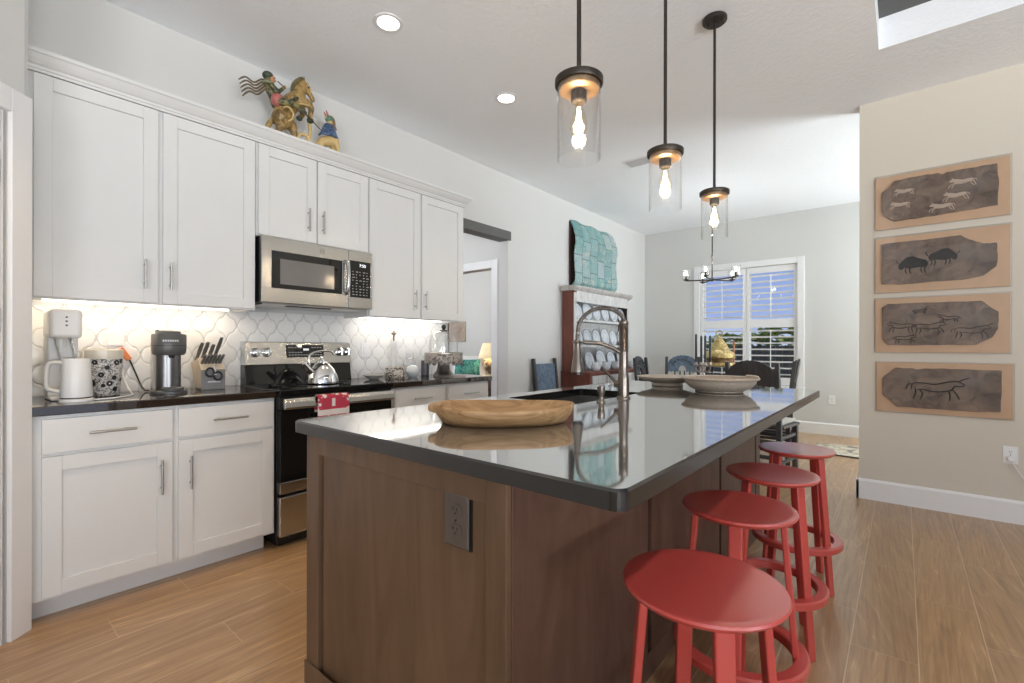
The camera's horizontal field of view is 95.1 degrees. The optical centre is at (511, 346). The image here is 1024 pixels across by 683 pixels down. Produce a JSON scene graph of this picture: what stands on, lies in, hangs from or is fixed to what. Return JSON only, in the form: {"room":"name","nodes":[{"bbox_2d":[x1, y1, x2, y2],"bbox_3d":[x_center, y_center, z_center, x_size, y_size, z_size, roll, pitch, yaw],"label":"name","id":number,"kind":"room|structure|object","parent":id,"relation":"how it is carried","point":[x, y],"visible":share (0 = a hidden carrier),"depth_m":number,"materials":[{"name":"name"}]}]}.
{"room":"kitchen","nodes":[
{"label":"kitchen","id":0,"kind":"room"},
{"bbox_2d":[0,0,24,645],"bbox_3d":[-1.952,-0.359,0.784,0.120,3.050,2.260,0,0,-5],"label":"wall","id":1,"kind":"structure","parent":0,"point":[12,12],"depth_m":1.84,"materials":[{"name":"beige paint"}]},
{"bbox_2d":[0,81,32,644],"bbox_3d":[-2.002,0.074,1.435,0.138,2.185,0.986,0,0,-5],"label":"door frame","id":2,"kind":"structure","parent":1,"relation":"in","point":[19,107],"depth_m":1.87,"materials":[{"name":"white paint"}]},
{"bbox_2d":[25,0,27,95],"bbox_3d":[-3.651,-0.362,0.509,0.660,3.050,4.304,0,0,40],"label":"wall","id":3,"kind":"structure","parent":0,"point":[26,1],"depth_m":1.95,"materials":[{"name":"beige paint"}]},
{"bbox_2d":[28,0,644,396],"bbox_3d":[-0.133,-0.355,5.139,0.130,3.050,7.520,0,0,40],"label":"wall","id":4,"kind":"structure","parent":0,"point":[101,34],"depth_m":3.62,"materials":[{"name":"beige paint"}]},
{"bbox_2d":[108,325,124,345],"bbox_3d":[-2.180,-0.062,2.581,0.005,0.115,0.072,0,0,40],"label":"wall plate","id":5,"kind":"object","parent":4,"relation":"attached to","point":[116,333],"visible":1,"depth_m":2.58,"materials":[{"name":"white paint"}]},
{"bbox_2d":[27,70,254,312],"bbox_3d":[-1.970,-0.729,2.547,0.381,1.020,0.974,0,0,40],"label":"upper cabinet","id":6,"kind":"object","parent":4,"relation":"attached to","point":[133,204],"visible":0.9,"depth_m":2.38,"materials":[{"name":"white paint"}]},
{"bbox_2d":[27,44,472,207],"bbox_3d":[-1.387,-1.280,3.234,0.394,0.086,2.774,0,0,40],"label":"crown molding","id":7,"kind":"structure","parent":6,"relation":"attached to","point":[42,61],"depth_m":2.62,"materials":[{"name":"white paint"}]},
{"bbox_2d":[238,71,320,141],"bbox_3d":[-1.497,-1.573,3.049,0.160,0.491,0.494,0,0,32],"label":"carving","id":8,"kind":"object","parent":6,"relation":"on","point":[285,107],"visible":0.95,"depth_m":3.03,"materials":[{"name":"paint"}]},
{"bbox_2d":[315,110,339,151],"bbox_3d":[-1.303,-1.490,3.297,0.092,0.331,0.189,0,0,40],"label":"carving","id":9,"kind":"object","parent":6,"relation":"on","point":[331,140],"visible":0.73,"depth_m":3.29,"materials":[{"name":"blue ceramic"}]},
{"bbox_2d":[255,142,367,252],"bbox_3d":[-1.410,-0.956,3.218,0.381,0.563,0.769,0,0,40],"label":"upper cabinet","id":10,"kind":"object","parent":4,"relation":"attached to","point":[299,198],"visible":0.83,"depth_m":3.06,"materials":[{"name":"white paint"}]},
{"bbox_2d":[255,234,371,312],"bbox_3d":[-1.383,-0.461,3.201,0.445,0.420,0.761,0,0,40],"label":"microwave","id":11,"kind":"object","parent":10,"relation":"attached to","point":[290,274],"visible":0.99,"depth_m":3.04,"materials":[{"name":"silver metal"}]},
{"bbox_2d":[361,343,368,356],"bbox_3d":[-1.181,0.029,3.774,0.009,0.116,0.074,0,0,40],"label":"wall plate","id":12,"kind":"object","parent":4,"relation":"attached to","point":[364,346],"visible":1,"depth_m":3.77,"materials":[{"name":"white paint"}]},
{"bbox_2d":[343,178,462,322],"bbox_3d":[-0.853,-0.727,3.886,0.381,1.020,0.967,0,0,40],"label":"upper cabinet","id":13,"kind":"object","parent":4,"relation":"attached to","point":[415,240],"visible":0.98,"depth_m":3.74,"materials":[{"name":"white paint"}]},
{"bbox_2d":[406,345,412,357],"bbox_3d":[-0.897,0.043,4.115,0.009,0.116,0.074,0,0,40],"label":"wall plate","id":14,"kind":"object","parent":4,"relation":"attached to","point":[409,348],"visible":1,"depth_m":4.11,"materials":[{"name":"white paint"}]},
{"bbox_2d":[463,218,510,241],"bbox_3d":[-0.367,-1.218,4.858,0.148,0.099,0.946,0,0,40],"label":"trim","id":15,"kind":"structure","parent":4,"relation":"attached to","point":[471,227],"depth_m":4.89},
{"bbox_2d":[569,220,617,291],"bbox_3d":[1.146,-1.201,6.485,0.123,0.907,1.149,0,0,40],"label":"wall panel","id":16,"kind":"object","parent":4,"relation":"attached to","point":[593,253],"visible":0.95,"depth_m":6.35,"materials":[{"name":"teal tile"}]},
{"bbox_2d":[449,270,490,374],"bbox_3d":[0.111,-0.200,8.764,4.140,2.740,0.100,0,0,40],"label":"wall","id":17,"kind":"structure","parent":0,"point":[476,286],"depth_m":9.40,"materials":[{"name":"beige paint"}]},
{"bbox_2d":[449,321,465,341],"bbox_3d":[-1.144,-0.307,9.726,0.500,0.410,0.027,0,0,40],"label":"framed picture","id":18,"kind":"object","parent":17,"relation":"attached to","point":[459,328],"visible":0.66,"depth_m":9.69,"materials":[{"name":"beige paper"}]},
{"bbox_2d":[448,233,499,395],"bbox_3d":[-1.150,-0.202,6.160,2.740,2.740,0.114,0,0,40],"label":"wall","id":19,"kind":"structure","parent":0,"point":[475,248],"depth_m":5.41,"materials":[{"name":"beige paint"}]},
{"bbox_2d":[448,259,497,395],"bbox_3d":[-0.518,0.094,5.621,1.022,2.150,0.132,0,0,40],"label":"door frame","id":20,"kind":"structure","parent":19,"relation":"in","point":[493,264],"depth_m":5.28,"materials":[{"name":"white paint"}]},
{"bbox_2d":[0,429,1023,682],"bbox_3d":[0.351,1.196,2.375,12.700,0.050,12.500,0,0,40],"label":"floor","id":21,"kind":"structure","parent":0,"point":[921,595],"depth_m":2.04,"materials":[{"name":"brown wood"}]},
{"bbox_2d":[32,398,273,618],"bbox_3d":[-1.880,0.729,2.482,0.606,0.874,0.992,0,0,40],"label":"base cabinet","id":22,"kind":"object","parent":21,"relation":"on","point":[122,500],"visible":0.95,"depth_m":2.23,"materials":[{"name":"white paint"}]},
{"bbox_2d":[32,385,275,416],"bbox_3d":[-1.893,0.272,2.487,0.578,0.040,1.003,0,0,40],"label":"countertop","id":23,"kind":"structure","parent":22,"relation":"on","point":[41,406],"depth_m":2.29,"materials":[{"name":"black stone"}]},
{"bbox_2d":[43,309,81,400],"bbox_3d":[-2.168,0.039,2.259,0.256,0.425,0.112,0,0,40],"label":"machine","id":24,"kind":"object","parent":23,"relation":"on","point":[62,328],"visible":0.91,"depth_m":2.21,"materials":[{"name":"white plastic"}]},
{"bbox_2d":[43,358,94,402],"bbox_3d":[-2.020,0.154,2.140,0.124,0.196,0.170,0,0,40],"label":"electric kettle","id":25,"kind":"object","parent":23,"relation":"on","point":[76,385],"visible":1,"depth_m":2.11,"materials":[{"name":"white plastic"}]},
{"bbox_2d":[94,373,132,399],"bbox_3d":[-2.016,0.142,2.409,0.113,0.222,0.460,0,0,-30],"label":"cord","id":26,"kind":"object","parent":25,"relation":"attached to","point":[122,373],"visible":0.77,"depth_m":2.34,"materials":[{"name":"white plastic"}]},
{"bbox_2d":[84,349,123,396],"bbox_3d":[-2.088,0.134,2.399,0.153,0.236,0.153,0,0,40],"label":"floral canister","id":27,"kind":"object","parent":23,"relation":"on","point":[106,364],"visible":0.86,"depth_m":2.35,"materials":[{"name":"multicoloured ceramic"}]},
{"bbox_2d":[120,347,148,390],"bbox_3d":[-2.102,0.128,2.611,0.156,0.244,0.051,0,0,-12],"label":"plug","id":28,"kind":"object","parent":23,"relation":"on","point":[127,356],"visible":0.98,"depth_m":2.61,"materials":[{"name":"orange plastic"}]},
{"bbox_2d":[149,330,187,393],"bbox_3d":[-1.882,0.080,2.566,0.252,0.343,0.166,0,0,40],"label":"coffee machine","id":29,"kind":"object","parent":23,"relation":"on","point":[167,347],"visible":1,"depth_m":2.52,"materials":[{"name":"grey plastic"}]},
{"bbox_2d":[192,358,224,389],"bbox_3d":[-1.813,0.160,2.795,0.183,0.184,0.124,0,0,40],"label":"knife block","id":30,"kind":"object","parent":23,"relation":"on","point":[201,381],"visible":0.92,"depth_m":2.74,"materials":[{"name":"brown wood"}]},
{"bbox_2d":[205,365,222,380],"bbox_3d":[-1.741,0.157,2.734,0.032,0.091,0.094,0,0,40],"label":"scissors","id":31,"kind":"object","parent":30,"relation":"hanging from","point":[213,369],"visible":1,"depth_m":2.73,"materials":[{"name":"black plastic"}]},
{"bbox_2d":[240,341,393,545],"bbox_3d":[-1.292,0.568,3.147,0.636,1.200,0.775,0,0,40],"label":"range","id":32,"kind":"object","parent":21,"relation":"on","point":[278,367],"visible":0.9,"depth_m":2.88,"materials":[{"name":"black metal"}]},
{"bbox_2d":[242,379,392,395],"bbox_3d":[-1.285,0.267,3.141,0.542,0.036,0.775,0,0,40],"label":"cooktop","id":33,"kind":"object","parent":32,"relation":"in","point":[287,387],"depth_m":3.02,"materials":[{"name":"black glass"}]},
{"bbox_2d":[302,350,338,384],"bbox_3d":[-1.279,0.135,3.151,0.214,0.228,0.214,0,0,-14],"label":"tea kettle","id":34,"kind":"object","parent":32,"relation":"on","point":[321,372],"visible":1,"depth_m":3.08,"materials":[{"name":"silver metal"}]},
{"bbox_2d":[314,392,348,416],"bbox_3d":[-1.107,0.361,2.886,0.046,0.144,0.206,0,0,40],"label":"dish towel","id":35,"kind":"object","parent":32,"relation":"hanging from","point":[331,404],"visible":0.92,"depth_m":2.87,"materials":[{"name":"red fabric"}]},
{"bbox_2d":[391,381,487,407],"bbox_3d":[-0.733,0.732,3.856,0.606,0.874,1.025,0,0,40],"label":"base cabinet","id":36,"kind":"object","parent":21,"relation":"on","point":[416,395],"visible":0.12,"depth_m":3.63,"materials":[{"name":"white paint"}]},
{"bbox_2d":[356,374,491,387],"bbox_3d":[-0.733,0.274,3.876,0.578,0.040,1.056,0,0,40],"label":"countertop","id":37,"kind":"structure","parent":36,"relation":"on","point":[420,380],"depth_m":3.71,"materials":[{"name":"black stone"}]},
{"bbox_2d":[390,331,396,366],"bbox_3d":[-0.976,0.061,3.869,0.110,0.386,0.110,0,0,40],"label":"bottle","id":38,"kind":"object","parent":37,"relation":"on","point":[393,360],"visible":0.57,"depth_m":3.85,"materials":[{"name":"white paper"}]},
{"bbox_2d":[385,367,405,378],"bbox_3d":[-0.926,0.209,3.729,0.156,0.090,0.156,0,0,40],"label":"tin","id":39,"kind":"object","parent":37,"relation":"on","point":[391,372],"visible":1,"depth_m":3.66,"materials":[{"name":"multicoloured metal"}]},
{"bbox_2d":[406,363,419,376],"bbox_3d":[-0.823,0.196,3.884,0.116,0.116,0.116,0,0,40],"label":"sugar bowl","id":40,"kind":"object","parent":37,"relation":"on","point":[412,370],"visible":0.98,"depth_m":3.84,"materials":[{"name":"white ceramic"}]},
{"bbox_2d":[421,360,428,374],"bbox_3d":[-0.769,0.189,4.144,0.072,0.130,0.072,0,0,40],"label":"tumbler","id":41,"kind":"object","parent":37,"relation":"on","point":[424,368],"visible":0.81,"depth_m":4.11,"materials":[{"name":"grey ceramic"}]},
{"bbox_2d":[424,352,462,376],"bbox_3d":[-0.588,0.152,4.026,0.328,0.204,0.328,0,0,40],"label":"cake stand","id":42,"kind":"object","parent":37,"relation":"on","point":[443,359],"visible":1,"depth_m":3.92,"materials":[{"name":"grey metal"}]},
{"bbox_2d":[487,380,490,396],"bbox_3d":[-0.341,0.852,8.350,0.500,0.635,0.453,0,0,40],"label":"nightstand","id":43,"kind":"object","parent":21,"relation":"on","point":[489,381],"visible":0.02,"depth_m":8.14,"materials":[{"name":"brown wood"}]},
{"bbox_2d":[478,343,490,375],"bbox_3d":[-0.409,0.236,8.337,0.388,0.595,0.388,0,0,40],"label":"table lamp","id":44,"kind":"object","parent":43,"relation":"on","point":[485,352],"visible":0.59,"depth_m":8.24,"materials":[{"name":"beige fabric"}]},
{"bbox_2d":[304,433,759,682],"bbox_3d":[0.406,0.734,2.269,0.929,0.874,2.426,0,0,40],"label":"kitchen island","id":45,"kind":"object","parent":21,"relation":"on","point":[541,595],"visible":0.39,"depth_m":1.31,"materials":[{"name":"brown wood"}]},
{"bbox_2d":[445,491,472,552],"bbox_3d":[-0.135,0.427,1.153,0.092,0.138,0.016,0,0,40],"label":"electrical outlet","id":46,"kind":"object","parent":45,"relation":"attached to","point":[458,509],"visible":1,"depth_m":1.14,"materials":[{"name":"brown plastic"}]},
{"bbox_2d":[450,523,460,537],"bbox_3d":[-0.139,0.451,1.149,0.038,0.033,0.003,0,0,40],"label":"receptacle","id":47,"kind":"object","parent":46,"relation":"attached to","point":[455,528],"depth_m":1.15,"materials":[{"name":"grey plastic"}]},
{"bbox_2d":[450,504,460,517],"bbox_3d":[-0.139,0.403,1.149,0.038,0.033,0.003,0,0,40],"label":"receptacle","id":48,"kind":"object","parent":46,"relation":"attached to","point":[455,509],"depth_m":1.15,"materials":[{"name":"grey plastic"}]},
{"bbox_2d":[296,380,819,511],"bbox_3d":[0.539,0.277,2.210,1.246,0.040,2.565,0,0,40],"label":"island countertop","id":49,"kind":"structure","parent":45,"relation":"on","point":[615,455],"depth_m":1.32,"materials":[{"name":"stone"}]},
{"bbox_2d":[428,400,573,426],"bbox_3d":[-0.035,0.223,1.584,0.490,0.066,0.332,0,0,-3],"label":"dough bowl","id":50,"kind":"object","parent":49,"relation":"on","point":[465,413],"visible":1,"depth_m":1.50,"materials":[{"name":"brown wood"}]},
{"bbox_2d":[549,395,612,403],"bbox_3d":[0.349,0.410,2.472,0.428,0.227,0.723,0,0,40],"label":"sink","id":51,"kind":"object","parent":49,"relation":"in","point":[577,399],"visible":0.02,"depth_m":2.82,"materials":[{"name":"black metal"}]},
{"bbox_2d":[571,306,630,398],"bbox_3d":[0.442,0.027,2.344,0.294,0.459,0.088,0,0,3],"label":"faucet","id":52,"kind":"object","parent":49,"relation":"on","point":[622,383],"visible":1,"depth_m":2.32,"materials":[{"name":"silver metal"}]},
{"bbox_2d":[597,385,605,402],"bbox_3d":[0.404,0.218,2.163,0.042,0.078,0.074,0,0,-20],"label":"soap dispenser","id":53,"kind":"object","parent":49,"relation":"on","point":[600,389],"visible":1,"depth_m":2.13,"materials":[{"name":"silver metal"}]},
{"bbox_2d":[637,374,684,386],"bbox_3d":[1.021,0.226,3.081,0.388,0.064,0.388,0,0,40],"label":"bowl","id":54,"kind":"object","parent":49,"relation":"on","point":[662,380],"visible":0.88,"depth_m":2.99,"materials":[{"name":"brown ceramic"}]},
{"bbox_2d":[681,375,759,393],"bbox_3d":[1.179,0.209,2.663,0.412,0.097,0.412,0,0,40],"label":"serving bowl","id":55,"kind":"object","parent":49,"relation":"on","point":[715,384],"visible":1,"depth_m":2.54,"materials":[{"name":"beige ceramic"}]},
{"bbox_2d":[532,358,558,390],"bbox_3d":[0.575,0.656,5.471,0.525,1.030,0.490,0,0,40],"label":"dining chair","id":56,"kind":"object","parent":21,"relation":"on","point":[545,376],"visible":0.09,"depth_m":5.59,"materials":[{"name":"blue fabric"}]},
{"bbox_2d":[560,285,640,387],"bbox_3d":[1.302,0.205,6.386,0.462,1.935,1.614,0,0,40],"label":"hutch","id":57,"kind":"object","parent":21,"relation":"on","point":[572,295],"visible":0.26,"depth_m":5.97,"materials":[{"name":"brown wood"}]},
{"bbox_2d":[582,303,592,319],"bbox_3d":[0.993,-0.465,6.179,0.061,0.243,0.248,0,0,41],"label":"plate","id":58,"kind":"object","parent":57,"relation":"on","point":[586,306],"visible":0.75,"depth_m":6.19,"materials":[{"name":"white ceramic"}]},
{"bbox_2d":[585,351,594,369],"bbox_3d":[1.030,0.185,6.224,0.062,0.247,0.252,0,0,41],"label":"plate","id":59,"kind":"object","parent":57,"relation":"on","point":[589,358],"visible":0.88,"depth_m":6.23,"materials":[{"name":"white ceramic"}]},
{"bbox_2d":[561,368,633,374],"bbox_3d":[1.290,0.328,6.396,0.432,0.026,1.584,0,0,40],"label":"shelf","id":60,"kind":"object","parent":57,"relation":"on","point":[589,372],"depth_m":5.89,"materials":[{"name":"wood"}]},
{"bbox_2d":[577,320,618,324],"bbox_3d":[1.195,-0.329,6.477,0.155,0.018,1.464,0,0,40],"label":"shelf","id":61,"kind":"object","parent":57,"relation":"attached to","point":[585,322],"depth_m":6.46,"materials":[{"name":"grey paint"}]},
{"bbox_2d":[596,349,605,366],"bbox_3d":[1.223,0.173,6.452,0.068,0.270,0.276,0,0,41],"label":"plate","id":62,"kind":"object","parent":57,"relation":"on","point":[600,356],"visible":0.76,"depth_m":6.47,"materials":[{"name":"white ceramic"}]},
{"bbox_2d":[601,328,609,343],"bbox_3d":[1.299,-0.132,6.545,0.061,0.243,0.248,0,0,41],"label":"plate","id":63,"kind":"object","parent":57,"relation":"on","point":[605,338],"visible":0.89,"depth_m":6.57,"materials":[{"name":"white ceramic"}]},
{"bbox_2d":[633,356,648,380],"bbox_3d":[1.827,0.649,5.842,0.549,1.050,0.490,0,0,34],"label":"dining chair","id":64,"kind":"object","parent":21,"relation":"on","point":[639,364],"visible":0.25,"depth_m":5.96,"materials":[{"name":"brown wood"}]},
{"bbox_2d":[665,355,699,374],"bbox_3d":[2.338,0.650,6.499,0.490,1.050,0.549,0,0,26],"label":"dining chair","id":65,"kind":"object","parent":21,"relation":"on","point":[676,362],"visible":0.34,"depth_m":6.72,"materials":[{"name":"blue wood"}]},
{"bbox_2d":[623,549,792,682],"bbox_3d":[0.414,0.841,1.021,0.396,0.659,0.396,0,0,-24],"label":"bar stool","id":66,"kind":"object","parent":21,"relation":"on","point":[723,596],"visible":1,"depth_m":0.99,"materials":[{"name":"red paint"}]},
{"bbox_2d":[673,490,809,682],"bbox_3d":[0.729,0.842,1.513,0.396,0.659,0.396,0,0,0],"label":"bar stool","id":67,"kind":"object","parent":21,"relation":"on","point":[740,511],"visible":0.73,"depth_m":1.43,"materials":[{"name":"red paint"}]},
{"bbox_2d":[725,360,799,467],"bbox_3d":[2.346,0.650,4.411,0.549,1.050,0.490,0,0,-42],"label":"dining chair","id":68,"kind":"object","parent":21,"relation":"on","point":[768,378],"visible":0.47,"depth_m":4.21,"materials":[{"name":"brown wood"}]},
{"bbox_2d":[774,417,794,424],"bbox_3d":[2.390,0.692,4.451,0.390,0.034,0.430,0,0,-42],"label":"cushion","id":69,"kind":"object","parent":68,"relation":"on","point":[786,421],"depth_m":4.32,"materials":[{"name":"white fabric"}]},
{"bbox_2d":[726,462,829,662],"bbox_3d":[1.059,0.843,1.915,0.396,0.659,0.396,0,0,43],"label":"bar stool","id":70,"kind":"object","parent":21,"relation":"on","point":[797,480],"visible":0.76,"depth_m":1.80,"materials":[{"name":"red paint"}]},
{"bbox_2d":[760,359,800,465],"bbox_3d":[2.702,0.650,4.911,0.549,1.050,0.490,0,0,34],"label":"dining chair","id":71,"kind":"object","parent":21,"relation":"on","point":[795,364],"visible":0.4,"depth_m":4.62,"materials":[{"name":"brown wood"}]},
{"bbox_2d":[752,442,843,596],"bbox_3d":[1.435,0.843,2.370,0.396,0.659,0.396,0,0,40],"label":"bar stool","id":72,"kind":"object","parent":21,"relation":"on","point":[816,455],"visible":0.78,"depth_m":2.30,"materials":[{"name":"red paint"}]},
{"bbox_2d":[815,442,858,458],"bbox_3d":[4.070,1.169,4.958,1.501,0.016,0.668,0,0,40],"label":"rug","id":73,"kind":"object","parent":21,"relation":"on","point":[841,450],"visible":0.25,"depth_m":5.30,"materials":[{"name":"beige fabric"}]},
{"bbox_3d":[-1.199,0.868,8.618,0.920,0.600,1.700,0,0,40],"label":"bed","id":74,"kind":"object","parent":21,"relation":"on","visible":0},
{"bbox_2d":[455,359,479,374],"bbox_3d":[-0.812,0.394,8.518,0.472,0.320,0.176,0,0,-2],"label":"cushion","id":75,"kind":"object","parent":74,"relation":"on","point":[471,367],"visible":0.7,"depth_m":8.46,"materials":[{"name":"fabric"}]},
{"bbox_2d":[452,356,484,374],"bbox_3d":[-0.828,0.368,8.999,0.642,0.388,0.213,0,0,-2],"label":"pillow","id":76,"kind":"object","parent":74,"relation":"on","point":[482,371],"visible":0.2,"depth_m":8.95,"materials":[{"name":"fabric"}]},
{"bbox_3d":[2.241,0.794,5.435,1.320,0.760,0.940,0,0,40],"label":"dining table","id":77,"kind":"object","parent":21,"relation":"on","visible":0},
{"bbox_2d":[694,362,712,374],"bbox_3d":[2.099,0.293,5.152,0.124,0.240,0.180,0,0,-40],"label":"candelabra","id":78,"kind":"object","parent":77,"relation":"on","point":[702,366],"visible":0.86,"depth_m":5.13,"materials":[{"name":"silver metal"}]},
{"bbox_2d":[703,330,735,374],"bbox_3d":[2.364,0.114,5.347,0.407,0.605,0.407,0,0,40],"label":"brass vessel","id":79,"kind":"object","parent":77,"relation":"on","point":[720,352],"visible":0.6,"depth_m":5.24,"materials":[{"name":"gold metal"}]},
{"bbox_2d":[703,362,734,366],"bbox_3d":[2.364,0.206,5.347,0.407,0.046,0.407,0,0,40],"label":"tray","id":80,"kind":"object","parent":79,"relation":"on","point":[715,364],"depth_m":5.18,"materials":[{"name":"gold metal"}]},
{"bbox_2d":[105,0,1023,234],"bbox_3d":[1.707,-1.927,0.793,8.600,0.100,11.600,0,0,40],"label":"ceiling","id":81,"kind":"structure","parent":0,"point":[794,78],"depth_m":3.21,"materials":[{"name":"white paint"}]},
{"bbox_2d":[374,12,402,32],"bbox_3d":[-0.718,-1.877,2.718,0.164,0.007,0.164,0,0,40],"label":"recessed light","id":82,"kind":"object","parent":81,"relation":"in","point":[387,22],"visible":1,"depth_m":2.71,"materials":[{"name":"white paint"}]},
{"bbox_2d":[495,92,516,103],"bbox_3d":[-0.043,-1.876,3.542,0.164,0.007,0.164,0,0,40],"label":"recessed light","id":83,"kind":"object","parent":81,"relation":"in","point":[504,97],"visible":1,"depth_m":3.54,"materials":[{"name":"white paint"}]},
{"bbox_2d":[555,0,602,157],"bbox_3d":[0.224,-1.252,1.561,0.160,1.256,0.160,0,0,-8],"label":"pendant light","id":84,"kind":"object","parent":81,"relation":"hanging from","point":[577,84],"visible":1,"depth_m":1.54,"materials":[{"name":"brown metal"}]},
{"bbox_2d":[571,88,586,105],"bbox_3d":[0.223,-0.830,1.561,0.052,0.036,0.052,0,0,40],"label":"socket","id":85,"kind":"object","parent":84,"relation":"attached to","point":[578,95],"depth_m":1.54,"materials":[{"name":"brown metal"}]},
{"bbox_2d":[622,155,650,167],"bbox_3d":[1.293,-1.871,4.746,0.300,0.012,0.200,0,0,40],"label":"ceiling vent","id":86,"kind":"object","parent":81,"relation":"in","point":[643,160],"visible":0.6,"depth_m":4.75,"materials":[{"name":"white metal"}]},
{"bbox_2d":[647,0,683,188],"bbox_3d":[0.696,-1.251,2.127,0.160,1.256,0.160,0,0,-8],"label":"pendant light","id":87,"kind":"object","parent":81,"relation":"hanging from","point":[663,155],"visible":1,"depth_m":2.12,"materials":[{"name":"brown metal"}]},
{"bbox_2d":[659,158,670,169],"bbox_3d":[0.696,-0.829,2.127,0.052,0.036,0.052,0,0,40],"label":"socket","id":88,"kind":"object","parent":87,"relation":"attached to","point":[664,163],"depth_m":2.11,"materials":[{"name":"brown metal"}]},
{"bbox_2d":[682,206,740,283],"bbox_3d":[2.394,-1.328,5.606,0.660,1.095,0.642,0,0,40],"label":"chandelier","id":89,"kind":"object","parent":81,"relation":"hanging from","point":[707,279],"visible":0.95,"depth_m":5.62,"materials":[{"name":"brown metal"}]},
{"bbox_2d":[699,11,729,236],"bbox_3d":[1.159,-1.250,2.682,0.160,1.256,0.160,0,0,-8],"label":"pendant light","id":90,"kind":"object","parent":81,"relation":"hanging from","point":[714,20],"visible":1,"depth_m":2.67,"materials":[{"name":"brown metal"}]},
{"bbox_2d":[709,197,718,205],"bbox_3d":[1.158,-0.828,2.682,0.052,0.036,0.052,0,0,40],"label":"socket","id":91,"kind":"object","parent":90,"relation":"attached to","point":[713,201],"depth_m":2.66,"materials":[{"name":"brown metal"}]},
{"bbox_2d":[645,201,858,425],"bbox_3d":[5.480,-0.345,5.287,8.560,3.050,0.140,0,0,40],"label":"wall","id":92,"kind":"structure","parent":0,"point":[827,237],"depth_m":6.42,"materials":[{"name":"beige paint"}]},
{"bbox_2d":[694,256,804,388],"bbox_3d":[3.462,-0.298,6.929,1.503,1.890,0.175,0,0,40],"label":"window","id":93,"kind":"structure","parent":92,"relation":"in","point":[799,260],"depth_m":6.63,"materials":[{"name":"white paint"}]},
{"bbox_2d":[701,268,745,373],"bbox_3d":[3.205,-0.311,7.126,0.648,1.687,0.081,0,0,40],"label":"plantation shutter","id":94,"kind":"object","parent":93,"relation":"attached to","point":[723,324],"visible":0.66,"depth_m":7.09,"materials":[{"name":"white paint"}]},
{"bbox_2d":[746,263,796,384],"bbox_3d":[3.709,-0.310,6.705,0.648,1.687,0.081,0,0,40],"label":"plantation shutter","id":95,"kind":"object","parent":93,"relation":"attached to","point":[785,322],"visible":0.7,"depth_m":6.68,"materials":[{"name":"white paint"}]},
{"bbox_2d":[795,420,858,437],"bbox_3d":[4.667,1.101,5.862,6.340,0.156,0.016,0,0,40],"label":"baseboard","id":96,"kind":"structure","parent":92,"relation":"attached to","point":[843,430],"depth_m":6.23,"materials":[{"name":"white paint"}]},
{"bbox_2d":[876,0,978,33],"bbox_3d":[1.801,-2.127,-1.655,5.320,0.300,7.960,0,0,40],"label":"ceiling","id":97,"kind":"structure","parent":0,"point":[933,7],"depth_m":2.84,"materials":[{"name":"white paint"}]},
{"bbox_2d":[859,63,1023,500],"bbox_3d":[4.809,-0.346,1.987,5.362,3.050,0.140,0,0,40],"label":"wall","id":98,"kind":"structure","parent":0,"point":[979,117],"depth_m":3.34,"materials":[{"name":"beige paint"}]},
{"bbox_2d":[856,474,1023,524],"bbox_3d":[4.761,1.102,2.025,5.280,0.154,0.172,0,0,40],"label":"baseboard","id":99,"kind":"structure","parent":98,"relation":"attached to","point":[966,504],"depth_m":3.33,"materials":[{"name":"white paint"}]},
{"bbox_2d":[875,224,1009,293],"bbox_3d":[3.040,-0.611,3.341,0.722,0.426,0.045,0,0,40],"label":"wall art","id":100,"kind":"object","parent":98,"relation":"attached to","point":[979,257],"visible":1,"depth_m":3.32,"materials":[{"name":"brown paper"}]},
{"bbox_2d":[875,293,1009,352],"bbox_3d":[3.039,-0.158,3.341,0.722,0.415,0.045,0,0,40],"label":"wall art","id":101,"kind":"object","parent":98,"relation":"attached to","point":[975,323],"visible":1,"depth_m":3.32,"materials":[{"name":"brown paper"}]},
{"bbox_2d":[875,155,1009,230],"bbox_3d":[3.041,-1.079,3.341,0.722,0.406,0.045,0,0,40],"label":"wall art","id":102,"kind":"object","parent":98,"relation":"attached to","point":[976,189],"visible":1,"depth_m":3.31,"materials":[{"name":"brown paper"}]},
{"bbox_2d":[876,362,1012,419],"bbox_3d":[3.047,0.302,3.334,0.728,0.380,0.045,0,0,40],"label":"framed piece","id":103,"kind":"object","parent":98,"relation":"attached to","point":[955,389],"visible":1,"depth_m":3.31,"materials":[{"name":"brown stone"}]},
{"bbox_2d":[1003,446,1017,464],"bbox_3d":[3.325,0.724,3.126,0.072,0.116,0.009,0,0,40],"label":"wall outlet","id":104,"kind":"object","parent":98,"relation":"attached to","point":[1007,450],"visible":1,"depth_m":3.12,"materials":[{"name":"white plastic"}]},
{"label":"outside","id":105,"kind":"structure","parent":0,"visible":0},
{"bbox_3d":[12.404,1.419,21.114,32.000,0.150,31.680,0,0,40],"label":"ground","id":106,"kind":"structure","parent":105,"visible":0},
{"bbox_2d":[706,346,793,377],"bbox_3d":[3.163,0.651,14.329,10.500,1.350,0.060,0,0,40],"label":"fence","id":107,"kind":"object","parent":106,"relation":"on","point":[740,352],"visible":0.1,"depth_m":11.62,"materials":[{"name":"white wood"}]},
{"bbox_2d":[706,327,793,377],"bbox_3d":[3.981,0.268,15.698,12.449,2.150,1.693,0,0,40],"label":"hedge","id":108,"kind":"object","parent":106,"relation":"on","point":[773,333],"visible":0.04,"depth_m":13.00,"materials":[{"name":"green plant"}]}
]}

